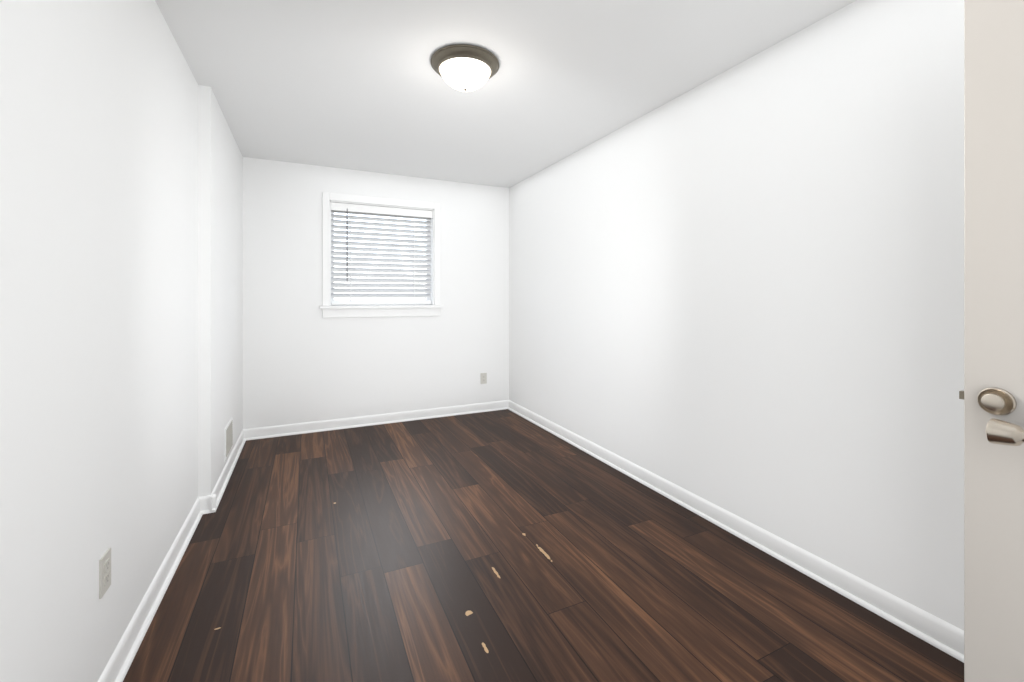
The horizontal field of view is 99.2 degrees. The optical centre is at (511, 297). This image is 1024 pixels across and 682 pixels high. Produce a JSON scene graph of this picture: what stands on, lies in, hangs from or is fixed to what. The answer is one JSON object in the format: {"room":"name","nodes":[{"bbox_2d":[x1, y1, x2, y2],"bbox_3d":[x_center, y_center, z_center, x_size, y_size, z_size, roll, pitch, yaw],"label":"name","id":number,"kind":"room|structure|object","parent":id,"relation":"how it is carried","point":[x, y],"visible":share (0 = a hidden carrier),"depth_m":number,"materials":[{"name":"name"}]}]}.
{"room":"empty bedroom","nodes":[
{"label":"empty bedroom","id":0,"kind":"room"},
{"bbox_2d":[0,0,242,681],"bbox_3d":[-1.430,0.010,1.607,0.220,2.440,4.965,0,0,-25],"label":"wall","id":1,"kind":"structure","parent":0,"point":[121,281],"depth_m":1.32,"materials":[{"name":"paint"}]},
{"bbox_2d":[99,548,110,598],"bbox_3d":[-1.241,0.841,1.333,0.009,0.115,0.070,0,0,-25],"label":"electrical outlet","id":2,"kind":"object","parent":1,"relation":"attached to","point":[104,572],"visible":0.98,"depth_m":1.32,"materials":[{"name":"grey plastic"}]},
{"bbox_2d":[98,497,202,681],"bbox_3d":[-1.079,1.183,1.010,0.027,0.093,3.267,0,0,-25],"label":"baseboard","id":3,"kind":"structure","parent":1,"relation":"attached to","point":[117,667],"depth_m":1.67,"materials":[{"name":"white paint"}]},
{"bbox_2d":[199,494,215,513],"bbox_3d":[-1.742,1.183,2.489,0.087,0.093,0.027,0,0,-25],"label":"baseboard","id":4,"kind":"structure","parent":1,"relation":"attached to","point":[204,504],"depth_m":2.49,"materials":[{"name":"white paint"}]},
{"bbox_2d":[210,430,245,512],"bbox_3d":[-2.008,1.183,3.125,0.027,0.093,1.405,0,0,-25],"label":"baseboard","id":5,"kind":"structure","parent":1,"relation":"attached to","point":[222,482],"depth_m":2.94,"materials":[{"name":"white paint"}]},
{"bbox_2d":[225,417,232,460],"bbox_3d":[-1.999,0.995,3.082,0.007,0.220,0.320,0,0,-25],"label":"air vent","id":6,"kind":"object","parent":1,"relation":"in","point":[228,437],"visible":1,"depth_m":3.06,"materials":[{"name":"white metal"}]},
{"bbox_2d":[243,157,508,428],"bbox_3d":[-1.250,0.010,4.380,2.907,2.440,0.220,0,0,-25],"label":"wall","id":7,"kind":"structure","parent":0,"point":[304,361],"depth_m":4.15,"materials":[{"name":"paint"}]},
{"bbox_2d":[243,400,508,440],"bbox_3d":[-1.171,1.183,4.280,2.527,0.093,0.027,0,0,-25],"label":"baseboard","id":8,"kind":"structure","parent":7,"relation":"attached to","point":[304,428],"depth_m":4.18,"materials":[{"name":"white paint"}]},
{"bbox_2d":[334,213,426,299],"bbox_3d":[-1.301,-0.410,4.374,0.904,0.894,0.004,0,0,-25],"label":"window","id":9,"kind":"structure","parent":7,"relation":"in","point":[380,257],"depth_m":4.37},
{"bbox_2d":[331,202,432,304],"bbox_3d":[-1.265,-0.406,4.298,0.962,0.961,0.086,0,0,-25],"label":"window blinds","id":10,"kind":"object","parent":9,"relation":"attached to","point":[377,283],"visible":0.85,"depth_m":4.28,"materials":[{"name":"white plastic"}]},
{"bbox_2d":[319,192,442,317],"bbox_3d":[-1.269,-0.390,4.306,1.160,1.161,0.198,0,0,-25],"label":"window frame","id":11,"kind":"structure","parent":7,"relation":"attached to","point":[329,310],"depth_m":4.22,"materials":[{"name":"white paint"}]},
{"bbox_2d":[480,373,486,383],"bbox_3d":[-0.305,0.874,4.698,0.070,0.115,0.009,0,0,-25],"label":"electrical outlet","id":12,"kind":"object","parent":7,"relation":"attached to","point":[483,378],"visible":1,"depth_m":4.69,"materials":[{"name":"grey plastic"}]},
{"bbox_2d":[155,0,855,187],"bbox_3d":[-0.236,-1.270,2.224,2.907,0.120,5.065,0,0,-25],"label":"ceiling","id":13,"kind":"structure","parent":0,"point":[361,85],"depth_m":2.32,"materials":[{"name":"paint"}]},
{"bbox_2d":[431,44,498,91],"bbox_3d":[-0.242,-1.137,2.251,0.352,0.145,0.352,0,0,-25],"label":"flush-mount light","id":14,"kind":"object","parent":13,"relation":"attached to","point":[464,67],"visible":1,"depth_m":2.16,"materials":[{"name":"white glass"}]},
{"bbox_2d":[123,409,963,681],"bbox_3d":[-0.236,1.290,2.224,2.907,0.120,5.065,0,0,-25],"label":"floor","id":15,"kind":"structure","parent":0,"point":[506,545],"depth_m":1.87,"materials":[{"name":"laminate"}]},
{"bbox_2d":[509,0,963,630],"bbox_3d":[1.028,0.010,2.763,0.160,2.440,4.965,0,0,-25],"label":"wall","id":16,"kind":"structure","parent":0,"point":[737,290],"depth_m":2.02,"materials":[{"name":"paint"}]},
{"bbox_2d":[508,400,963,662],"bbox_3d":[0.944,1.183,2.724,0.027,0.093,4.645,0,0,-25],"label":"baseboard","id":17,"kind":"structure","parent":16,"relation":"attached to","point":[939,633],"depth_m":2.00,"materials":[{"name":"white paint"}]},
{"bbox_3d":[0.808,0.010,0.005,2.907,2.440,0.160,0,0,-25],"label":"wall","id":18,"kind":"structure","parent":0,"visible":0},
{"bbox_2d":[959,0,1023,681],"bbox_3d":[1.346,0.208,0.804,0.134,2.020,0.790,0,0,-25],"label":"door","id":19,"kind":"structure","parent":18,"relation":"in","point":[991,395],"depth_m":1.11,"materials":[{"name":"grey paint"}]}
]}

